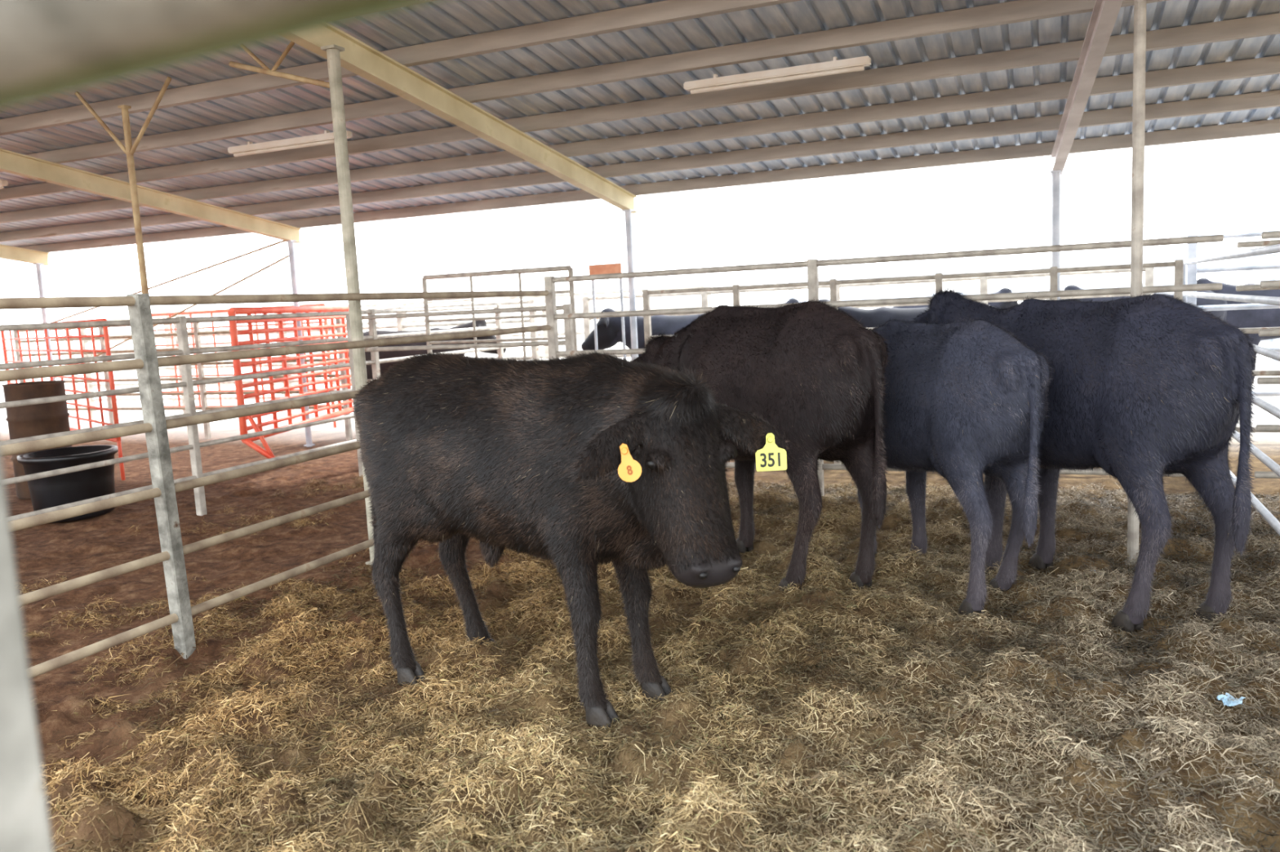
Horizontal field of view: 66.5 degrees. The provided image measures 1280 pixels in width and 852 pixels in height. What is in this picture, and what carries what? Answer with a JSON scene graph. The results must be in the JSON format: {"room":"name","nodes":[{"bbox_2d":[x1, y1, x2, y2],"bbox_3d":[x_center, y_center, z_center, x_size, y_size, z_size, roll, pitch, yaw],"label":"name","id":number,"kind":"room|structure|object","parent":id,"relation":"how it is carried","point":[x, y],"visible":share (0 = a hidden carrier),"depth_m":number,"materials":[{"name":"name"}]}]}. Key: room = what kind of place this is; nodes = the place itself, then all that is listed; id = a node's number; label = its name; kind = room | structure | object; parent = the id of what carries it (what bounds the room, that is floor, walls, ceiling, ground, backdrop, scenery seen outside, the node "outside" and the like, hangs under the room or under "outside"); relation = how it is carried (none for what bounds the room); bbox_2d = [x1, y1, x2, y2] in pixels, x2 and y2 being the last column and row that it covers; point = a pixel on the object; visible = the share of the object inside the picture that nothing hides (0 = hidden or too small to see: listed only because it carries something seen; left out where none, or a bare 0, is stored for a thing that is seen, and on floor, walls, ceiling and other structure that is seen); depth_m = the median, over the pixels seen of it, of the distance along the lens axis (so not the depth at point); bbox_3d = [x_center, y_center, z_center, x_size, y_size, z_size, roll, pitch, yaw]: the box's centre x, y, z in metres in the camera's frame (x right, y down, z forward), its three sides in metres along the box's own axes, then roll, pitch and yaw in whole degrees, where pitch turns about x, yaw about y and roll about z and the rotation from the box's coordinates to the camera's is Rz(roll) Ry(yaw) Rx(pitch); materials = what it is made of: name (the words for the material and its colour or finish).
{"room":"cattle pen","nodes":[
{"label":"cattle pen","id":0,"kind":"room"},
{"bbox_2d":[0,299,1279,851],"bbox_3d":[19.299,-5.240,45.850,240.000,0.198,220.000,0,8,23],"label":"floor","id":1,"kind":"structure","parent":0,"point":[76,548],"depth_m":4.12,"materials":[{"name":"brown soil"}]},
{"bbox_2d":[1,380,71,499],"bbox_3d":[-5.633,0.122,9.177,0.520,1.060,0.520,0,8,23],"label":"drum","id":2,"kind":"object","parent":1,"relation":"on","point":[32,420],"visible":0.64,"depth_m":8.96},
{"bbox_2d":[32,262,55,381],"bbox_3d":[-8.062,-0.969,13.325,0.088,2.474,0.088,0,8,23],"label":"support column","id":3,"kind":"structure","parent":1,"relation":"on","point":[38,267],"depth_m":13.21,"materials":[{"name":"grey metal"}]},
{"bbox_2d":[0,244,50,266],"bbox_3d":[-9.624,-2.280,9.603,0.085,1.259,7.971,0,8,23],"label":"rafter","id":4,"kind":"object","parent":3,"relation":"on","point":[6,252],"visible":1,"depth_m":12.97,"materials":[{"name":"beige paint"}]},
{"bbox_2d":[0,0,800,135],"bbox_3d":[-1.644,-2.398,6.393,26.000,0.106,0.066,0,8,23],"label":"roof purlin","id":5,"kind":"structure","parent":4,"relation":"attached to","point":[668,11],"depth_m":6.19,"materials":[{"name":"metal"}]},
{"bbox_2d":[0,0,1168,172],"bbox_3d":[-1.347,-2.396,7.100,26.000,0.106,0.066,0,8,23],"label":"roof purlin","id":6,"kind":"structure","parent":4,"relation":"attached to","point":[1020,11],"depth_m":6.46,"materials":[{"name":"metal"}]},
{"bbox_2d":[0,89,1279,241],"bbox_3d":[-0.455,-2.391,9.221,26.000,0.106,0.066,0,8,23],"label":"roof purlin","id":7,"kind":"structure","parent":4,"relation":"attached to","point":[1266,99],"depth_m":8.58,"materials":[{"name":"metal"}]},
{"bbox_2d":[19,119,1279,253],"bbox_3d":[-0.157,-2.389,9.928,26.000,0.106,0.066,0,8,23],"label":"roof purlin","id":8,"kind":"structure","parent":4,"relation":"attached to","point":[1266,126],"depth_m":9.34,"materials":[{"name":"metal"}]},
{"bbox_2d":[0,318,125,480],"bbox_3d":[-6.956,-0.405,11.573,0.043,1.622,5.100,-9,10,-42],"label":"gate","id":9,"kind":"object","parent":1,"relation":"on","point":[111,380],"visible":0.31,"depth_m":10.50,"materials":[{"name":"metal"}]},
{"bbox_2d":[17,444,118,523],"bbox_3d":[-4.691,0.476,8.066,0.720,0.540,0.720,0,8,23],"label":"tub","id":10,"kind":"object","parent":1,"relation":"on","point":[75,486],"visible":0.73,"depth_m":7.83,"materials":[{"name":"black plastic"}]},
{"bbox_2d":[75,76,171,293],"bbox_3d":[-3.452,-0.750,6.851,0.858,3.189,0.058,0,8,22],"label":"support column","id":11,"kind":"structure","parent":1,"relation":"on","point":[130,149],"depth_m":6.72,"materials":[{"name":"beige metal"}]},
{"bbox_2d":[13,319,352,440],"bbox_3d":[-6.401,-0.620,13.278,5.960,1.610,0.060,0,8,23],"label":"rail fence","id":12,"kind":"object","parent":1,"relation":"on","point":[196,333],"visible":0.37,"depth_m":13.12,"materials":[{"name":"white metal"}]},
{"bbox_2d":[0,0,435,851],"bbox_3d":[0.362,0.538,0.348,3.004,1.851,0.112,0,8,23],"label":"rail fence","id":13,"kind":"object","parent":1,"relation":"on","point":[48,48],"visible":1,"depth_m":0.49,"materials":[{"name":"white metal"}]},
{"bbox_2d":[151,303,336,427],"bbox_3d":[-5.817,-0.836,14.150,3.348,1.724,0.048,0,8,23],"label":"gate","id":14,"kind":"object","parent":1,"relation":"on","point":[211,312],"visible":0.27,"depth_m":14.24,"materials":[{"name":"metal"}]},
{"bbox_2d":[0,303,547,521],"bbox_3d":[-3.041,-0.250,9.017,0.060,1.600,9.800,0,8,23],"label":"rail fence","id":15,"kind":"object","parent":1,"relation":"on","point":[188,384],"visible":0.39,"depth_m":7.79,"materials":[{"name":"white metal"}]},
{"bbox_2d":[0,290,551,678],"bbox_3d":[-1.920,0.183,4.826,0.068,1.672,6.390,0,8,23],"label":"rail fence","id":16,"kind":"object","parent":1,"relation":"on","point":[146,362],"visible":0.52,"depth_m":4.35,"materials":[{"name":"white metal"}]},
{"bbox_2d":[227,305,353,458],"bbox_3d":[-3.570,-0.478,10.486,0.327,1.700,3.009,-3,7,1],"label":"gate","id":17,"kind":"object","parent":1,"relation":"on","point":[239,387],"visible":0.56,"depth_m":9.97,"materials":[{"name":"metal"}]},
{"bbox_2d":[284,240,315,447],"bbox_3d":[-4.052,-0.958,11.638,0.088,2.474,0.088,0,8,23],"label":"support column","id":18,"kind":"structure","parent":1,"relation":"on","point":[290,242],"depth_m":11.54,"materials":[{"name":"grey metal"}]},
{"bbox_2d":[0,148,302,243],"bbox_3d":[-5.614,-2.270,7.916,0.085,1.259,7.971,0,8,23],"label":"rafter","id":19,"kind":"object","parent":18,"relation":"on","point":[12,162],"visible":1,"depth_m":9.57,"materials":[{"name":"beige paint"}]},
{"bbox_2d":[49,240,287,323],"bbox_3d":[-6.117,-1.767,12.334,4.354,0.873,0.024,0,8,23],"label":"rod","id":20,"kind":"object","parent":18,"relation":"attached to","point":[282,241],"visible":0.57,"depth_m":12.05,"materials":[{"name":"grey metal"}]},
{"bbox_2d":[55,253,295,377],"bbox_3d":[-6.058,-1.359,12.478,4.356,1.421,0.024,0,8,23],"label":"rod","id":21,"kind":"object","parent":18,"relation":"attached to","point":[286,256],"visible":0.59,"depth_m":12.04,"materials":[{"name":"metal"}]},
{"bbox_2d":[80,299,539,421],"bbox_3d":[-5.368,-0.886,14.830,8.680,1.650,0.080,0,8,23],"label":"rail fence","id":22,"kind":"object","parent":1,"relation":"on","point":[400,325],"visible":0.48,"depth_m":14.82,"materials":[{"name":"grey metal"}]},
{"bbox_2d":[320,44,374,565],"bbox_3d":[-1.695,-0.655,5.818,0.094,3.084,0.094,0,8,23],"label":"support column","id":23,"kind":"structure","parent":1,"relation":"on","point":[333,51],"depth_m":5.72,"materials":[{"name":"metal"}]},
{"bbox_2d":[228,40,329,88],"bbox_3d":[-2.146,-2.158,5.875,0.863,0.382,0.091,1,8,29],"label":"fork","id":24,"kind":"object","parent":23,"relation":"attached to","point":[264,69],"visible":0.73,"depth_m":5.86,"materials":[{"name":"brown metal"}]},
{"bbox_2d":[63,284,711,408],"bbox_3d":[-5.154,-1.204,16.883,13.490,1.750,0.090,0,8,23],"label":"rail fence","id":25,"kind":"object","parent":1,"relation":"on","point":[168,341],"visible":0.26,"depth_m":16.18,"materials":[{"name":"grey metal"}]},
{"bbox_2d":[347,320,506,379],"bbox_3d":[-2.775,-0.659,12.733,2.096,1.433,0.569,-4,7,-6],"label":"rail fence","id":26,"kind":"object","parent":1,"relation":"on","point":[384,354],"visible":0.1,"depth_m":12.48,"materials":[{"name":"grey metal"}]},
{"bbox_2d":[345,303,574,476],"bbox_3d":[-1.642,-0.275,8.862,2.360,1.550,0.060,0,8,23],"label":"rail fence","id":27,"kind":"object","parent":1,"relation":"on","point":[568,342],"visible":0.33,"depth_m":8.76,"materials":[{"name":"white metal"}]},
{"bbox_2d":[422,265,577,361],"bbox_3d":[-1.413,-0.618,9.920,1.748,1.904,0.048,0,8,23],"label":"gate","id":28,"kind":"object","parent":1,"relation":"on","point":[567,268],"visible":0.41,"depth_m":9.83,"materials":[{"name":"grey metal"}]},
{"bbox_2d":[351,348,789,728],"bbox_3d":[-0.415,0.387,3.700,1.940,1.366,0.773,3,9,40],"label":"cow","id":29,"kind":"object","parent":1,"relation":"on","point":[579,463],"visible":1,"depth_m":3.49},
{"bbox_2d":[588,262,626,359],"bbox_3d":[-0.290,-0.635,9.624,0.340,1.900,0.049,0,8,23],"label":"sign board","id":30,"kind":"object","parent":1,"relation":"on","point":[606,268],"visible":0.48,"depth_m":9.52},
{"bbox_2d":[622,208,638,360],"bbox_3d":[-0.061,-0.948,9.959,0.088,2.474,0.088,0,8,23],"label":"support column","id":31,"kind":"structure","parent":1,"relation":"on","point":[628,216],"depth_m":9.87,"materials":[{"name":"grey metal"}]},
{"bbox_2d":[284,26,637,213],"bbox_3d":[-1.623,-2.260,6.238,0.085,1.259,7.971,0,8,23],"label":"rafter","id":32,"kind":"object","parent":31,"relation":"on","point":[359,58],"visible":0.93,"depth_m":6.92,"materials":[{"name":"beige paint"}]},
{"bbox_2d":[581,307,704,359],"bbox_3d":[0.396,-0.676,11.427,2.159,1.476,0.586,-2,7,6],"label":"cow","id":33,"kind":"object","parent":1,"relation":"on","point":[609,330],"visible":0.2,"depth_m":11.31},
{"bbox_2d":[17,474,1279,851],"bbox_3d":[-0.436,0.842,4.866,7.928,0.267,6.977,0,8,23],"label":"litter","id":34,"kind":"object","parent":1,"relation":"on","point":[691,799],"visible":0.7,"depth_m":3.49,"materials":[{"name":"beige plant"}]},
{"bbox_2d":[1217,693,1245,706],"bbox_3d":[2.047,0.947,3.371,0.091,0.019,0.080,0,8,23],"label":"scrap","id":35,"kind":"object","parent":34,"relation":"on","point":[1230,703],"visible":0.98,"depth_m":3.38,"materials":[{"name":"white paper"}]},
{"bbox_2d":[632,296,892,591],"bbox_3d":[0.592,0.040,5.530,0.686,1.502,2.270,-7,8,-32],"label":"cow","id":36,"kind":"object","parent":1,"relation":"on","point":[809,368],"visible":0.71,"depth_m":4.80},
{"bbox_2d":[782,297,798,303],"bbox_3d":[1.706,-1.218,15.238,2.159,1.476,0.586,-4,7,-11],"label":"cow","id":37,"kind":"object","parent":1,"relation":"on","point":[791,300],"visible":0.02,"depth_m":15.23},
{"bbox_2d":[582,267,1154,357],"bbox_3d":[2.352,-0.866,11.583,6.630,1.650,0.080,0,8,23],"label":"rail fence","id":38,"kind":"object","parent":1,"relation":"on","point":[1148,272],"visible":0.18,"depth_m":11.26,"materials":[{"name":"grey metal"}]},
{"bbox_2d":[543,234,1223,498],"bbox_3d":[1.434,-0.295,6.907,4.633,1.770,0.066,0,8,23],"label":"rail fence","id":39,"kind":"object","parent":1,"relation":"on","point":[552,317],"visible":0.42,"depth_m":6.78,"materials":[{"name":"white metal"}]},
{"bbox_2d":[818,298,993,328],"bbox_3d":[2.566,-0.548,9.593,2.138,1.462,0.580,-1,7,17],"label":"cow","id":40,"kind":"object","parent":1,"relation":"on","point":[871,318],"visible":0.03,"depth_m":9.47},
{"bbox_2d":[642,259,1183,464],"bbox_3d":[2.124,-0.456,8.400,4.456,1.650,0.056,0,8,23],"label":"rail fence","id":41,"kind":"object","parent":1,"relation":"on","point":[1178,264],"visible":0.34,"depth_m":8.20,"materials":[{"name":"grey metal"}]},
{"bbox_2d":[855,316,1054,617],"bbox_3d":[1.452,0.099,5.217,0.628,1.375,2.077,-5,8,-19],"label":"cow","id":42,"kind":"object","parent":1,"relation":"on","point":[966,400],"visible":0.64,"depth_m":4.46},
{"bbox_2d":[892,287,1018,309],"bbox_3d":[4.614,-1.236,14.219,2.159,1.476,0.586,-4,7,-6],"label":"cow","id":43,"kind":"object","parent":1,"relation":"on","point":[1002,304],"visible":0.09,"depth_m":14.09},
{"bbox_2d":[787,253,1279,370],"bbox_3d":[11.085,-1.644,13.705,18.290,1.800,0.090,0,8,23],"label":"rail fence","id":44,"kind":"object","parent":1,"relation":"on","point":[1275,365],"visible":0.28,"depth_m":15.55,"materials":[{"name":"grey metal"}]},
{"bbox_2d":[1050,169,1062,300],"bbox_3d":[3.589,-0.938,8.424,0.088,2.474,0.088,0,8,23],"label":"support column","id":45,"kind":"structure","parent":1,"relation":"on","point":[1055,256],"depth_m":8.30,"materials":[{"name":"grey metal"}]},
{"bbox_2d":[1050,0,1123,176],"bbox_3d":[2.285,-2.249,4.594,0.085,1.259,7.991,0,8,19],"label":"rafter","id":46,"kind":"object","parent":45,"relation":"on","point":[1104,14],"visible":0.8,"depth_m":6.13,"materials":[{"name":"grey metal"}]},
{"bbox_2d":[911,284,1259,631],"bbox_3d":[2.016,0.022,4.895,0.665,1.552,2.244,-5,7,-17],"label":"cow","id":47,"kind":"object","parent":1,"relation":"on","point":[1144,388],"visible":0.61,"depth_m":4.15},
{"bbox_2d":[1124,0,1146,564],"bbox_3d":[2.545,-0.783,5.000,0.073,3.120,0.073,0,8,23],"label":"support column","id":48,"kind":"structure","parent":1,"relation":"on","point":[1140,6],"depth_m":4.92,"materials":[{"name":"grey metal"}]},
{"bbox_2d":[1060,284,1226,322],"bbox_3d":[6.085,-1.035,12.022,2.159,1.476,0.586,-2,7,6],"label":"cow","id":49,"kind":"object","parent":1,"relation":"on","point":[1202,302],"visible":0.03,"depth_m":11.78},
{"bbox_2d":[1154,244,1279,535],"bbox_3d":[3.519,-0.183,5.580,0.072,1.670,12.050,0,8,23],"label":"rail fence","id":50,"kind":"object","parent":1,"relation":"on","point":[1269,463],"visible":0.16,"depth_m":5.46,"materials":[{"name":"white metal"}]},
{"bbox_2d":[1185,229,1279,396],"bbox_3d":[8.710,-0.812,7.600,7.840,1.900,0.080,0,8,23],"label":"rail fence","id":51,"kind":"object","parent":1,"relation":"on","point":[1192,270],"visible":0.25,"depth_m":8.91,"materials":[{"name":"grey metal"}]},
{"bbox_2d":[1196,277,1279,383],"bbox_3d":[8.582,-1.340,13.462,2.159,1.476,0.586,-1,7,17],"label":"cow","id":52,"kind":"object","parent":1,"relation":"on","point":[1264,317],"visible":0.24,"depth_m":13.31},
{"bbox_2d":[1234,240,1279,432],"bbox_3d":[6.427,-0.421,5.991,4.800,1.750,0.068,0,8,23],"label":"rail fence","id":53,"kind":"object","parent":1,"relation":"on","point":[1256,243],"visible":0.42,"depth_m":6.81,"materials":[{"name":"grey metal"}]},
{"bbox_2d":[1254,231,1279,478],"bbox_3d":[5.155,-0.286,5.342,3.040,1.770,0.060,0,8,23],"label":"rail fence","id":54,"kind":"object","parent":1,"relation":"on","point":[1274,234],"visible":1,"depth_m":5.89,"materials":[{"name":"grey metal"}]},
{"bbox_2d":[0,0,1279,247],"bbox_3d":[-1.696,-2.468,6.347,25.939,1.144,8.150,0,8,23],"label":"ceiling","id":55,"kind":"structure","parent":0,"point":[436,20],"depth_m":7.25,"materials":[{"name":"grey metal"}]},
{"bbox_2d":[0,179,8,189],"bbox_3d":[-6.617,-2.317,9.530,1.240,0.104,0.075,0,8,23],"label":"fluorescent light","id":56,"kind":"object","parent":55,"relation":"hanging from","point":[2,183],"visible":1,"depth_m":9.30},
{"bbox_2d":[227,130,352,156],"bbox_3d":[-2.865,-2.307,7.952,1.240,0.104,0.075,0,8,23],"label":"fluorescent light","id":57,"kind":"object","parent":55,"relation":"hanging from","point":[327,138],"visible":0.78,"depth_m":7.94,"materials":[{"name":"white plastic"}]},
{"bbox_2d":[0,13,1279,200],"bbox_3d":[-1.050,-2.394,7.807,26.000,0.106,0.066,0,8,23],"label":"roof purlin","id":58,"kind":"structure","parent":55,"relation":"attached to","point":[1266,24],"depth_m":7.00,"materials":[{"name":"metal"}]},
{"bbox_2d":[0,55,1279,223],"bbox_3d":[-0.752,-2.393,8.514,26.000,0.106,0.066,0,8,23],"label":"roof purlin","id":59,"kind":"structure","parent":55,"relation":"attached to","point":[1270,65],"depth_m":7.80,"materials":[{"name":"metal"}]},
{"bbox_2d":[683,55,871,93],"bbox_3d":[0.877,-2.297,6.378,1.240,0.104,0.075,0,8,23],"label":"fluorescent light","id":60,"kind":"object","parent":55,"relation":"hanging from","point":[858,64],"visible":1,"depth_m":6.34,"materials":[{"name":"white plastic"}]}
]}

